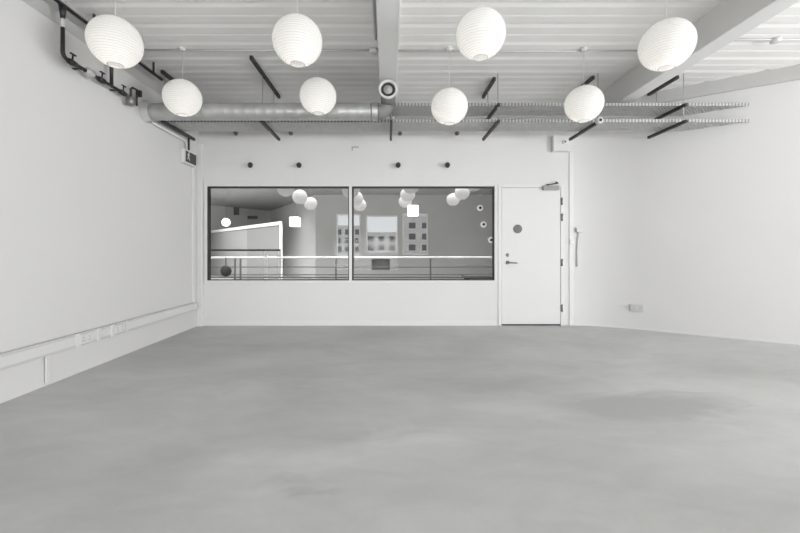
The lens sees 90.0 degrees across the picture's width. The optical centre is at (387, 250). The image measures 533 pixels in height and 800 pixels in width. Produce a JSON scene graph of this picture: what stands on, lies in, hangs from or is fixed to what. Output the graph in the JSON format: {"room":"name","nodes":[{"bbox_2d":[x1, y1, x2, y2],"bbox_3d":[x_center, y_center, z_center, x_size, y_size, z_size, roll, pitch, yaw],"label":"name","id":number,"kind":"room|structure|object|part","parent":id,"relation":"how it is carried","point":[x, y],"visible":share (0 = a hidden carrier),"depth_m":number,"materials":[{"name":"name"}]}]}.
{"room":"studio","nodes":[
{"label":"studio","id":0,"kind":"room"},
{"bbox_2d":[0,0,198,403],"bbox_3d":[-2.925,-0.413,1.015,0.150,3.073,10.030,0,0,0],"label":"wall","id":1,"kind":"structure","parent":0,"point":[96,197],"depth_m":3.66,"materials":[{"name":"white paint"}]},
{"bbox_2d":[45,355,49,382],"bbox_3d":[-2.834,0.979,3.328,0.013,0.228,0.035,0,0,0],"label":"drop trunking","id":2,"kind":"object","parent":1,"relation":"attached to","point":[47,358],"visible":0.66,"depth_m":3.32,"materials":[{"name":"white plastic"}]},
{"bbox_2d":[22,0,167,94],"bbox_3d":[-2.967,-2.110,1.015,0.165,0.320,10.030,0,0,0],"label":"trim","id":3,"kind":"structure","parent":1,"relation":"attached to","point":[49,9],"depth_m":3.69,"materials":[{"name":"grey paint"}]},
{"bbox_2d":[0,302,196,369],"bbox_3d":[-2.816,0.806,1.085,0.066,0.121,9.570,0,0,0],"label":"dado trunking","id":4,"kind":"object","parent":1,"relation":"attached to","point":[18,356],"visible":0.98,"depth_m":3.65,"materials":[{"name":"grey plastic"}]},
{"bbox_3d":[-2.791,0.806,3.700,0.014,0.085,0.150,0,0,0],"label":"socket plate","id":5,"kind":"part","parent":4,"relation":"part of","materials":[{"name":"white plastic"}]},
{"bbox_3d":[-2.791,0.806,4.160,0.014,0.085,0.150,0,0,0],"label":"socket plate","id":6,"kind":"part","parent":4,"relation":"part of","materials":[{"name":"white plastic"}]},
{"bbox_2d":[54,0,162,106],"bbox_3d":[-2.784,-1.889,0.635,0.129,0.661,8.470,0,0,0],"label":"gas pipework","id":7,"kind":"object","parent":1,"relation":"attached to","point":[131,101],"visible":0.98,"depth_m":3.68,"materials":[{"name":"black paint"}]},
{"bbox_2d":[152,122,196,167],"bbox_3d":[-2.817,-1.400,5.325,0.061,0.370,1.050,0,0,0],"label":"exit sign","id":8,"kind":"object","parent":1,"relation":"attached to","point":[189,158],"visible":1,"depth_m":5.57,"materials":[{"name":"white plastic"}]},
{"bbox_2d":[192,167,194,302],"bbox_3d":[-2.834,-0.216,5.825,0.029,1.993,0.050,0,0,0],"label":"riser trunking","id":9,"kind":"object","parent":1,"relation":"attached to","point":[193,168],"visible":0.72,"depth_m":5.80,"materials":[{"name":"white plastic"}]},
{"bbox_2d":[139,79,397,122],"bbox_3d":[-1.371,-1.708,4.629,2.954,0.397,0.394,0,0,0],"label":"air duct","id":10,"kind":"object","parent":1,"relation":"attached to","point":[148,111],"visible":0.91,"depth_m":4.62,"materials":[{"name":"metal"}]},
{"bbox_2d":[211,205,270,232],"bbox_3d":[-8.011,-0.564,20.643,0.150,3.373,4.662,0,0,35],"label":"wall","id":11,"kind":"structure","parent":0,"point":[218,213],"depth_m":20.69,"materials":[{"name":"paint"}]},
{"bbox_2d":[234,207,238,214],"bbox_3d":[-7.802,-2.060,20.600,0.258,0.412,0.060,0,0,0],"label":"vent panel","id":12,"kind":"object","parent":11,"relation":"attached to","point":[236,209],"visible":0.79,"depth_m":20.57,"materials":[{"name":"grey"}]},
{"bbox_2d":[247,216,257,218],"bbox_3d":[-7.295,-1.784,21.300,0.692,0.160,0.060,0,0,0],"label":"vent panel","id":13,"kind":"object","parent":11,"relation":"attached to","point":[248,217],"visible":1,"depth_m":21.27,"materials":[{"name":"grey metal"}]},
{"bbox_2d":[271,195,314,278],"bbox_3d":[-4.685,-0.564,19.287,0.150,3.373,7.479,0,0,-30],"label":"wall","id":14,"kind":"structure","parent":0,"point":[297,241],"depth_m":17.97,"materials":[{"name":"paint"}]},
{"bbox_2d":[211,189,491,210],"bbox_3d":[-1.050,-2.325,14.325,16.500,0.150,16.350,0,0,0],"label":"ceiling","id":15,"kind":"structure","parent":0,"point":[258,199],"depth_m":15.94,"materials":[{"name":"paint"}]},
{"bbox_2d":[222,218,229,226],"bbox_3d":[-5.265,-1.521,13.000,0.270,1.459,0.270,0,0,0],"label":"globe lamp","id":16,"kind":"object","parent":15,"relation":"hanging from","point":[225,222],"visible":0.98,"depth_m":12.91,"materials":[{"name":"white"}]},
{"bbox_2d":[277,189,293,196],"bbox_3d":[-2.380,-1.761,9.300,0.400,0.978,0.400,0,0,0],"label":"paper lantern","id":17,"kind":"object","parent":15,"relation":"hanging from","point":[284,192],"visible":0.55,"depth_m":9.18,"materials":[{"name":"white paper"}]},
{"bbox_2d":[289,217,300,226],"bbox_3d":[-2.674,-1.474,11.500,0.270,1.551,0.270,0,0,0],"label":"lamp","id":18,"kind":"object","parent":15,"relation":"hanging from","point":[293,221],"visible":0.91,"depth_m":11.37,"materials":[{"name":"white"}]},
{"bbox_2d":[292,190,306,203],"bbox_3d":[-2.380,-1.761,10.800,0.400,0.978,0.400,0,0,0],"label":"paper lantern","id":19,"kind":"object","parent":15,"relation":"hanging from","point":[299,196],"visible":0.99,"depth_m":10.66,"materials":[{"name":"white paper"}]},
{"bbox_2d":[304,197,316,209],"bbox_3d":[-2.380,-1.761,12.300,0.400,0.978,0.400,0,0,0],"label":"paper lantern","id":20,"kind":"object","parent":15,"relation":"hanging from","point":[311,203],"visible":0.97,"depth_m":12.16,"materials":[{"name":"white paper"}]},
{"bbox_2d":[342,189,358,197],"bbox_3d":[-0.870,-1.741,9.300,0.400,1.018,0.400,0,0,0],"label":"paper lantern","id":21,"kind":"object","parent":15,"relation":"hanging from","point":[344,191],"visible":0.28,"depth_m":9.18,"materials":[{"name":"white paper"}]},
{"bbox_2d":[354,192,362,205],"bbox_3d":[-0.870,-1.741,10.800,0.400,1.018,0.400,0,0,0],"label":"paper lantern","id":22,"kind":"object","parent":15,"relation":"hanging from","point":[358,199],"visible":0.45,"depth_m":10.66,"materials":[{"name":"white paper"}]},
{"bbox_2d":[354,200,365,210],"bbox_3d":[-0.870,-1.741,12.300,0.400,1.018,0.400,0,0,0],"label":"paper lantern","id":23,"kind":"object","parent":15,"relation":"hanging from","point":[362,206],"visible":0.56,"depth_m":12.18,"materials":[{"name":"white paper"}]},
{"bbox_2d":[399,197,411,207],"bbox_3d":[0.530,-1.791,12.300,0.400,0.918,0.400,0,0,0],"label":"paper lantern","id":24,"kind":"object","parent":15,"relation":"hanging from","point":[402,203],"visible":0.6,"depth_m":12.17,"materials":[{"name":"white paper"}]},
{"bbox_2d":[400,190,414,201],"bbox_3d":[0.530,-1.791,10.800,0.400,0.918,0.400,0,0,0],"label":"paper lantern","id":25,"kind":"object","parent":15,"relation":"hanging from","point":[406,197],"visible":0.66,"depth_m":10.67,"materials":[{"name":"white paper"}]},
{"bbox_2d":[403,189,417,193],"bbox_3d":[0.530,-1.791,9.300,0.400,0.918,0.400,0,0,0],"label":"paper lantern","id":26,"kind":"object","parent":15,"relation":"hanging from","point":[409,191],"visible":0.38,"depth_m":9.20,"materials":[{"name":"white paper"}]},
{"bbox_2d":[408,205,418,216],"bbox_3d":[0.719,-1.625,11.500,0.300,1.250,0.300,0,0,0],"label":"lamp","id":27,"kind":"object","parent":15,"relation":"hanging from","point":[413,210],"visible":0.9,"depth_m":11.35,"materials":[{"name":"white"}]},
{"bbox_2d":[447,193,459,205],"bbox_3d":[2.000,-1.821,12.300,0.400,0.858,0.400,0,0,0],"label":"paper lantern","id":28,"kind":"object","parent":15,"relation":"hanging from","point":[452,200],"visible":0.89,"depth_m":12.16,"materials":[{"name":"white paper"}]},
{"bbox_2d":[455,189,469,199],"bbox_3d":[2.000,-1.821,10.800,0.400,0.858,0.400,0,0,0],"label":"paper lantern","id":29,"kind":"object","parent":15,"relation":"hanging from","point":[461,194],"visible":0.72,"depth_m":10.66,"materials":[{"name":"white paper"}]},
{"bbox_2d":[199,106,573,324],"bbox_3d":[-0.070,-0.579,6.090,5.860,3.403,0.120,0,0,0],"label":"wall","id":30,"kind":"structure","parent":0,"point":[504,157],"depth_m":6.03,"materials":[{"name":"white paint"}]},
{"bbox_2d":[197,144,203,325],"bbox_3d":[-2.812,-0.238,5.995,0.075,2.723,0.070,0,0,0],"label":"trim","id":31,"kind":"structure","parent":30,"relation":"attached to","point":[200,147],"depth_m":5.96,"materials":[{"name":"white paint"}]},
{"bbox_2d":[296,162,301,167],"bbox_3d":[-1.339,-1.290,5.983,0.097,0.104,0.098,0,0,0],"label":"wall fitting","id":32,"kind":"object","parent":30,"relation":"attached to","point":[298,164],"visible":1,"depth_m":5.96,"materials":[{"name":"grey plastic"}]},
{"bbox_2d":[203,321,496,325],"bbox_3d":[-0.603,1.088,6.024,4.495,0.070,0.012,0,0,0],"label":"baseboard","id":33,"kind":"structure","parent":30,"relation":"attached to","point":[206,323],"depth_m":6.02,"materials":[{"name":"white wood"}]},
{"bbox_2d":[204,183,496,282],"bbox_3d":[-0.560,-0.265,6.071,4.410,1.500,0.118,0,0,0],"label":"window","id":34,"kind":"structure","parent":30,"relation":"in","point":[207,186],"depth_m":6.02,"materials":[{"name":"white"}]},
{"bbox_2d":[498,182,563,325],"bbox_3d":[2.155,0.039,6.020,0.990,2.169,0.220,0,0,0],"label":"door","id":35,"kind":"structure","parent":30,"relation":"in","point":[530,217],"depth_m":6.03,"materials":[{"name":"white wood"}]},
{"bbox_2d":[552,136,569,151],"bbox_3d":[2.589,-1.602,5.982,0.249,0.234,0.096,0,0,0],"label":"junction box","id":36,"kind":"object","parent":30,"relation":"attached to","point":[559,143],"visible":1,"depth_m":5.96,"materials":[{"name":"white plastic"}]},
{"bbox_2d":[569,152,572,325],"bbox_3d":[2.759,-0.181,6.024,0.060,2.608,0.012,0,0,0],"label":"riser trunking","id":37,"kind":"object","parent":30,"relation":"attached to","point":[570,153],"visible":1,"depth_m":6.02,"materials":[{"name":"white plastic"}]},
{"bbox_2d":[0,273,799,532],"bbox_3d":[-0.050,1.183,9.150,18.500,0.120,26.700,0,0,0],"label":"floor","id":38,"kind":"structure","parent":0,"point":[504,428],"depth_m":2.43,"materials":[{"name":"concrete"}]},
{"bbox_2d":[211,249,280,278],"bbox_3d":[-3.501,0.541,9.000,2.198,1.164,0.044,0,0,0],"label":"guard rail","id":39,"kind":"object","parent":38,"relation":"on","point":[264,250],"visible":0.65,"depth_m":8.98,"materials":[{"name":"grey metal"}]},
{"bbox_3d":[-3.510,-0.020,9.000,2.180,0.042,0.044,0,0,0],"label":"handrail","id":40,"kind":"part","parent":39,"relation":"part of","materials":[{"name":"grey metal"}]},
{"bbox_3d":[-2.745,0.561,9.000,0.056,1.123,0.040,0,0,0],"label":"post","id":41,"kind":"part","parent":39,"relation":"part of","materials":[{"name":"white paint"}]},
{"bbox_3d":[-2.430,0.561,9.000,0.056,1.123,0.040,0,0,0],"label":"post","id":42,"kind":"part","parent":39,"relation":"part of","materials":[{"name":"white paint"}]},
{"bbox_2d":[211,221,282,278],"bbox_3d":[-5.901,0.084,15.883,0.113,2.078,7.835,0,0,-39],"label":"screen","id":43,"kind":"object","parent":38,"relation":"on","point":[265,237],"visible":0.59,"depth_m":14.97,"materials":[{"name":"white paint"}]},
{"bbox_3d":[-6.865,0.146,17.040,0.040,1.953,4.823,0,0,-40],"label":"panel","id":44,"kind":"part","parent":43,"relation":"part of","materials":[{"name":"grey"}]},
{"bbox_3d":[-4.391,0.146,14.040,0.040,1.953,2.956,0,0,-40],"label":"panel","id":45,"kind":"part","parent":43,"relation":"part of","materials":[{"name":"grey"}]},
{"bbox_3d":[-3.450,0.141,12.900,0.080,1.963,0.080,0,0,0],"label":"post","id":46,"kind":"part","parent":43,"relation":"part of","materials":[{"name":"white paint"}]},
{"bbox_2d":[211,256,491,278],"bbox_3d":[-0.900,0.614,7.600,7.000,1.019,0.042,0,0,0],"label":"balcony railing","id":47,"kind":"object","parent":38,"relation":"on","point":[212,257],"visible":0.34,"depth_m":7.59,"materials":[{"name":"white paint"}]},
{"bbox_2d":[220,258,231,276],"bbox_3d":[-3.066,0.304,7.561,0.210,0.358,0.032,0,0,0],"label":"disc","id":48,"kind":"object","parent":47,"relation":"hanging from","point":[225,271],"visible":1,"depth_m":7.55,"materials":[{"name":"grey metal"}]},
{"bbox_3d":[-2.907,0.634,7.600,0.028,0.978,0.024,0,0,0],"label":"post","id":49,"kind":"part","parent":47,"relation":"part of","materials":[{"name":"grey paint"}]},
{"bbox_3d":[-0.988,0.634,7.600,0.028,0.978,0.024,0,0,0],"label":"post","id":50,"kind":"part","parent":47,"relation":"part of","materials":[{"name":"grey paint"}]},
{"bbox_3d":[-0.900,0.500,7.600,7.000,0.027,0.028,0,0,0],"label":"rail","id":51,"kind":"part","parent":47,"relation":"part of","materials":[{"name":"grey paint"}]},
{"bbox_3d":[-0.900,0.450,7.600,7.000,0.017,0.018,0,0,0],"label":"rail","id":52,"kind":"part","parent":47,"relation":"part of","materials":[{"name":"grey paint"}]},
{"bbox_3d":[-0.900,0.125,7.600,7.000,0.042,0.042,0,0,0],"label":"handrail","id":53,"kind":"part","parent":47,"relation":"part of","materials":[{"name":"white paint"}]},
{"bbox_2d":[372,259,389,278],"bbox_3d":[-0.163,0.626,9.050,0.416,0.993,0.300,0,0,0],"label":"monitor","id":54,"kind":"object","parent":38,"relation":"on","point":[377,264],"visible":0.7,"depth_m":9.00,"materials":[{"name":"grey metal"}]},
{"bbox_2d":[462,275,491,278],"bbox_3d":[2.267,0.824,8.600,1.300,0.598,0.400,0,0,0],"label":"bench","id":55,"kind":"object","parent":38,"relation":"on","point":[462,275],"visible":0.24,"depth_m":8.40,"materials":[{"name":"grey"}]},
{"bbox_2d":[315,195,491,278],"bbox_3d":[2.225,-0.564,16.100,10.250,3.373,0.200,0,0,0],"label":"wall","id":56,"kind":"structure","parent":0,"point":[456,230],"depth_m":16.00,"materials":[{"name":"paint"}]},
{"bbox_2d":[336,214,359,255],"bbox_3d":[-1.580,-0.640,16.045,0.960,1.680,0.150,0,0,0],"label":"window","id":57,"kind":"structure","parent":56,"relation":"in","point":[336,214],"depth_m":15.97,"materials":[{"name":"white paint"}]},
{"bbox_2d":[366,215,397,252],"bbox_3d":[-0.240,-0.670,16.045,1.280,1.500,0.150,0,0,0],"label":"window","id":58,"kind":"structure","parent":56,"relation":"in","point":[366,215],"depth_m":15.97,"materials":[{"name":"white paint"}]},
{"bbox_2d":[402,213,427,254],"bbox_3d":[1.090,-0.670,16.045,1.020,1.660,0.150,0,0,0],"label":"window","id":59,"kind":"structure","parent":56,"relation":"in","point":[403,214],"depth_m":15.97,"materials":[{"name":"white paint"}]},
{"bbox_2d":[477,205,482,210],"bbox_3d":[3.680,-1.720,15.970,0.250,0.250,0.060,0,0,0],"label":"wall light","id":60,"kind":"object","parent":56,"relation":"attached to","point":[479,207],"visible":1,"depth_m":15.95,"materials":[{"name":"white"}]},
{"bbox_2d":[480,221,486,227],"bbox_3d":[3.820,-1.060,15.970,0.250,0.250,0.060,0,0,0],"label":"wall light","id":61,"kind":"object","parent":56,"relation":"attached to","point":[483,224],"visible":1,"depth_m":15.95,"materials":[{"name":"white metal"}]},
{"bbox_2d":[62,0,799,102],"bbox_3d":[3.075,-2.320,1.009,12.250,0.200,10.218,0,0,0],"label":"ceiling","id":62,"kind":"structure","parent":0,"point":[220,76],"depth_m":4.30,"materials":[{"name":"paint"}]},
{"bbox_2d":[84,0,143,68],"bbox_3d":[-2.215,-1.864,3.250,0.401,0.712,0.401,0,0,0],"label":"paper lantern","id":63,"kind":"object","parent":62,"relation":"hanging from","point":[114,41],"visible":1,"depth_m":3.13,"materials":[{"name":"white paper"}]},
{"bbox_2d":[160,70,194,140],"bbox_3d":[-2.770,-1.897,5.310,0.034,0.643,0.820,0,0,0],"label":"hanger","id":64,"kind":"object","parent":62,"relation":"hanging from","point":[165,74],"visible":0.47,"depth_m":5.09,"materials":[{"name":"grey metal"}]},
{"bbox_3d":[-2.770,-2.199,5.310,0.034,0.041,0.820,0,0,0],"label":"ceiling rail","id":65,"kind":"part","parent":64,"relation":"part of","materials":[{"name":"grey metal"}]},
{"bbox_3d":[-2.770,-1.593,5.310,0.032,0.035,0.820,0,0,0],"label":"bracket arm","id":66,"kind":"part","parent":64,"relation":"part of","materials":[{"name":"grey metal"}]},
{"bbox_2d":[161,46,202,116],"bbox_3d":[-2.250,-1.854,4.380,0.401,0.732,0.401,0,0,0],"label":"paper lantern","id":67,"kind":"object","parent":62,"relation":"hanging from","point":[181,97],"visible":1,"depth_m":4.25,"materials":[{"name":"white paper"}]},
{"bbox_3d":[-2.250,-1.677,4.380,0.400,0.376,0.400,0,0,0],"label":"lamp shade","id":68,"kind":"part","parent":67,"relation":"part of","materials":[{"name":"paper"}]},
{"bbox_2d":[144,47,377,54],"bbox_3d":[-1.450,-2.198,4.400,2.700,0.040,0.090,0,0,0],"label":"conduit","id":69,"kind":"object","parent":62,"relation":"attached to","point":[373,50],"visible":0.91,"depth_m":4.39,"materials":[{"name":"grey plastic"}]},
{"bbox_2d":[249,55,279,140],"bbox_3d":[-1.555,-1.897,5.130,0.034,0.643,1.180,0,0,0],"label":"hanger","id":70,"kind":"object","parent":62,"relation":"hanging from","point":[251,57],"visible":0.76,"depth_m":5.06,"materials":[{"name":"grey metal"}]},
{"bbox_3d":[-1.555,-2.199,5.130,0.034,0.041,1.180,0,0,0],"label":"ceiling rail","id":71,"kind":"part","parent":70,"relation":"part of","materials":[{"name":"grey metal"}]},
{"bbox_3d":[-1.555,-1.593,5.310,0.032,0.035,0.820,0,0,0],"label":"bracket arm","id":72,"kind":"part","parent":70,"relation":"part of","materials":[{"name":"grey metal"}]},
{"bbox_2d":[272,0,322,67],"bbox_3d":[-0.735,-1.869,3.250,0.401,0.702,0.401,0,0,0],"label":"paper lantern","id":73,"kind":"object","parent":62,"relation":"hanging from","point":[297,41],"visible":1,"depth_m":3.12,"materials":[{"name":"white paper"}]},
{"bbox_2d":[299,77,336,114],"bbox_3d":[-0.765,-1.862,4.380,0.401,0.716,0.401,0,0,0],"label":"paper lantern","id":74,"kind":"object","parent":62,"relation":"hanging from","point":[317,95],"visible":0.99,"depth_m":4.24,"materials":[{"name":"white paper"}]},
{"bbox_2d":[372,0,376,39],"bbox_3d":[-0.125,-2.200,0.225,0.024,0.023,7.850,0,0,0],"label":"conduit","id":75,"kind":"object","parent":62,"relation":"attached to","point":[373,1],"visible":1,"depth_m":3.77,"materials":[{"name":"grey plastic"}]},
{"bbox_2d":[376,0,400,118],"bbox_3d":[0.003,-2.098,0.955,0.195,0.335,9.890,0,0,0],"label":"ceiling beam","id":76,"kind":"structure","parent":62,"relation":"attached to","point":[387,11],"depth_m":3.62,"materials":[{"name":"white paint"}]},
{"bbox_2d":[390,113,392,140],"bbox_3d":[0.040,-1.753,5.310,0.032,0.354,0.820,0,0,0],"label":"hanger","id":77,"kind":"object","parent":76,"relation":"attached to","point":[391,119],"visible":0.59,"depth_m":5.15,"materials":[{"name":"grey metal"}]},
{"bbox_2d":[431,46,467,125],"bbox_3d":[0.672,-1.806,4.380,0.401,0.828,0.401,0,0,0],"label":"paper lantern","id":78,"kind":"object","parent":62,"relation":"hanging from","point":[449,106],"visible":1,"depth_m":4.25,"materials":[{"name":"white paper"}]},
{"bbox_3d":[0.672,-1.582,4.380,0.400,0.376,0.400,0,0,0],"label":"lamp shade","id":79,"kind":"part","parent":78,"relation":"part of","materials":[{"name":"paper"}]},
{"bbox_3d":[0.672,-1.990,4.380,0.004,0.460,0.004,0,0,0],"label":"cord","id":80,"kind":"part","parent":78,"relation":"part of","materials":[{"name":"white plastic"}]},
{"bbox_2d":[456,0,505,60],"bbox_3d":[0.752,-1.895,3.250,0.401,0.650,0.401,0,0,0],"label":"paper lantern","id":81,"kind":"object","parent":62,"relation":"hanging from","point":[481,32],"visible":1,"depth_m":3.12,"materials":[{"name":"white paper"}]},
{"bbox_2d":[482,73,499,140],"bbox_3d":[1.360,-1.897,5.310,0.034,0.643,0.820,0,0,0],"label":"hanger","id":82,"kind":"object","parent":62,"relation":"hanging from","point":[493,80],"visible":0.87,"depth_m":5.19,"materials":[{"name":"grey metal"}]},
{"bbox_3d":[1.360,-2.199,5.410,0.034,0.041,0.620,0,0,0],"label":"ceiling rail","id":83,"kind":"part","parent":82,"relation":"part of","materials":[{"name":"grey metal"}]},
{"bbox_3d":[1.360,-1.593,5.310,0.032,0.035,0.820,0,0,0],"label":"bracket arm","id":84,"kind":"part","parent":82,"relation":"part of","materials":[{"name":"grey metal"}]},
{"bbox_3d":[1.360,-1.798,5.310,0.032,0.035,0.820,0,0,0],"label":"bracket arm","id":85,"kind":"part","parent":82,"relation":"part of","materials":[{"name":"grey metal"}]},
{"bbox_3d":[1.360,-1.893,4.955,0.009,0.615,0.009,0,0,22],"label":"threaded rod","id":86,"kind":"part","parent":82,"relation":"part of","materials":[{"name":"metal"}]},
{"bbox_2d":[398,50,636,51],"bbox_3d":[1.542,-2.208,4.420,2.875,0.021,0.022,0,0,0],"label":"conduit","id":87,"kind":"object","parent":62,"relation":"attached to","point":[398,50],"visible":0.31,"depth_m":4.41,"materials":[{"name":"grey plastic"}]},
{"bbox_2d":[569,73,597,140],"bbox_3d":[2.600,-1.897,5.310,0.034,0.643,0.820,0,0,0],"label":"hanger","id":88,"kind":"object","parent":62,"relation":"hanging from","point":[591,78],"visible":0.35,"depth_m":5.21,"materials":[{"name":"grey metal"}]},
{"bbox_2d":[167,119,748,130],"bbox_3d":[0.848,-1.651,5.230,7.397,0.059,0.393,0,0,0],"label":"cable tray","id":89,"kind":"object","parent":88,"relation":"on","point":[182,125],"visible":0.96,"depth_m":5.18,"materials":[{"name":"grey metal"}]},
{"bbox_2d":[371,103,748,115],"bbox_3d":[0.848,-1.855,5.230,7.397,0.059,0.393,0,0,0],"label":"cable tray","id":90,"kind":"object","parent":88,"relation":"on","point":[477,106],"visible":0.38,"depth_m":5.17,"materials":[{"name":"grey metal"}]},
{"bbox_3d":[2.600,-1.593,5.310,0.032,0.035,0.820,0,0,0],"label":"bracket arm","id":91,"kind":"part","parent":88,"relation":"part of","materials":[{"name":"grey metal"}]},
{"bbox_3d":[2.600,-2.199,5.390,0.034,0.041,0.660,0,0,0],"label":"ceiling rail","id":92,"kind":"part","parent":88,"relation":"part of","materials":[{"name":"grey metal"}]},
{"bbox_2d":[595,117,602,124],"bbox_3d":[2.573,-1.586,4.867,0.080,0.079,0.067,0,0,0],"label":"round sensor","id":93,"kind":"object","parent":88,"relation":"attached to","point":[599,120],"visible":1,"depth_m":4.84,"materials":[{"name":"white plastic"}]},
{"bbox_2d":[564,46,604,122],"bbox_3d":[2.145,-1.821,4.380,0.401,0.798,0.401,0,0,0],"label":"paper lantern","id":94,"kind":"object","parent":62,"relation":"hanging from","point":[584,103],"visible":1,"depth_m":4.25,"materials":[{"name":"white paper"}]},
{"bbox_3d":[2.145,-1.612,4.380,0.400,0.376,0.400,0,0,0],"label":"lamp shade","id":95,"kind":"part","parent":94,"relation":"part of","materials":[{"name":"paper"}]},
{"bbox_2d":[637,0,697,71],"bbox_3d":[2.262,-1.852,3.250,0.401,0.736,0.401,0,0,0],"label":"paper lantern","id":96,"kind":"object","parent":62,"relation":"hanging from","point":[668,43],"visible":1,"depth_m":3.13,"materials":[{"name":"white paper"}]},
{"bbox_2d":[647,73,687,138],"bbox_3d":[3.660,-1.897,5.260,0.034,0.643,0.720,0,0,0],"label":"hanger","id":97,"kind":"object","parent":62,"relation":"hanging from","point":[675,78],"visible":0.88,"depth_m":5.20,"materials":[{"name":"grey metal"}]},
{"bbox_3d":[3.660,-2.199,5.335,0.034,0.041,0.570,0,0,0],"label":"ceiling rail","id":98,"kind":"part","parent":97,"relation":"part of","materials":[{"name":"grey metal"}]},
{"bbox_3d":[3.660,-1.593,5.260,0.032,0.035,0.720,0,0,0],"label":"bracket arm","id":99,"kind":"part","parent":97,"relation":"part of","materials":[{"name":"grey metal"}]},
{"bbox_3d":[3.660,-1.798,5.260,0.032,0.035,0.720,0,0,0],"label":"bracket arm","id":100,"kind":"part","parent":97,"relation":"part of","materials":[{"name":"grey metal"}]},
{"bbox_3d":[3.660,-1.893,4.955,0.009,0.615,0.009,0,0,-22],"label":"threaded rod","id":101,"kind":"part","parent":97,"relation":"part of","materials":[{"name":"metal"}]},
{"bbox_2d":[594,0,799,118],"bbox_3d":[3.083,-2.098,0.980,0.195,0.335,9.940,0,0,0],"label":"ceiling beam","id":102,"kind":"structure","parent":62,"relation":"attached to","point":[729,20],"depth_m":3.74,"materials":[{"name":"white paint"}]},
{"bbox_2d":[734,36,799,43],"bbox_3d":[4.045,-2.198,4.180,1.710,0.040,0.090,0,0,0],"label":"conduit","id":103,"kind":"object","parent":62,"relation":"attached to","point":[775,40],"visible":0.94,"depth_m":4.17,"materials":[{"name":"grey plastic"}]},
{"bbox_2d":[574,80,799,341],"bbox_3d":[5.955,-0.579,4.120,7.495,3.403,0.290,0,0,33],"label":"wall","id":104,"kind":"structure","parent":0,"point":[699,229],"depth_m":5.33,"materials":[{"name":"white paint"}]},
{"bbox_2d":[575,228,582,266],"bbox_3d":[2.870,-0.058,6.005,0.095,0.585,0.049,0,0,0],"label":"handle","id":105,"kind":"object","parent":104,"relation":"attached to","point":[578,230],"visible":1,"depth_m":6.00,"materials":[{"name":"grey plastic"}]},
{"bbox_2d":[618,304,643,310],"bbox_3d":[3.496,0.808,5.758,0.308,0.092,0.028,0,0,35],"label":"wall socket","id":106,"kind":"object","parent":104,"relation":"attached to","point":[634,307],"visible":1,"depth_m":5.71,"materials":[{"name":"grey plastic"}]},
{"bbox_3d":[3.557,0.809,5.716,0.170,0.090,0.027,0,0,35],"label":"socket plate","id":107,"kind":"part","parent":106,"relation":"part of","materials":[{"name":"grey plastic"}]},
{"bbox_2d":[574,323,799,344],"bbox_3d":[5.944,1.108,4.050,7.430,0.030,0.176,0,0,33],"label":"baseboard","id":108,"kind":"structure","parent":104,"relation":"attached to","point":[575,324],"depth_m":5.35,"materials":[{"name":"white wood"}]},
{"bbox_2d":[619,64,799,110],"bbox_3d":[6.146,-2.150,3.918,6.951,0.200,0.055,0,0,35],"label":"ceiling beam","id":109,"kind":"structure","parent":104,"relation":"attached to","point":[790,73],"depth_m":5.14,"materials":[{"name":"grey paint"}]},
{"label":"outside","id":110,"kind":"structure","parent":0,"visible":0},
{"bbox_2d":[367,232,396,251],"bbox_3d":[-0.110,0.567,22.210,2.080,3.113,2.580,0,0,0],"label":"building","id":111,"kind":"structure","parent":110,"point":[376,241],"depth_m":21.00,"materials":[{"name":"white paint"}]},
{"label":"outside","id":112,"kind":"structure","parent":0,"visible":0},
{"bbox_2d":[338,225,367,254],"bbox_3d":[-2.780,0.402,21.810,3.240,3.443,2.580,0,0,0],"label":"building","id":113,"kind":"structure","parent":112,"point":[342,229],"depth_m":20.60,"materials":[{"name":"white paint"}]},
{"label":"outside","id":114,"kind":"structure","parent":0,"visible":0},
{"bbox_2d":[404,215,425,253],"bbox_3d":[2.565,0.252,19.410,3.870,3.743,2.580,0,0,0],"label":"building","id":115,"kind":"structure","parent":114,"point":[414,227],"depth_m":18.20,"materials":[{"name":"white paint"}]}
]}

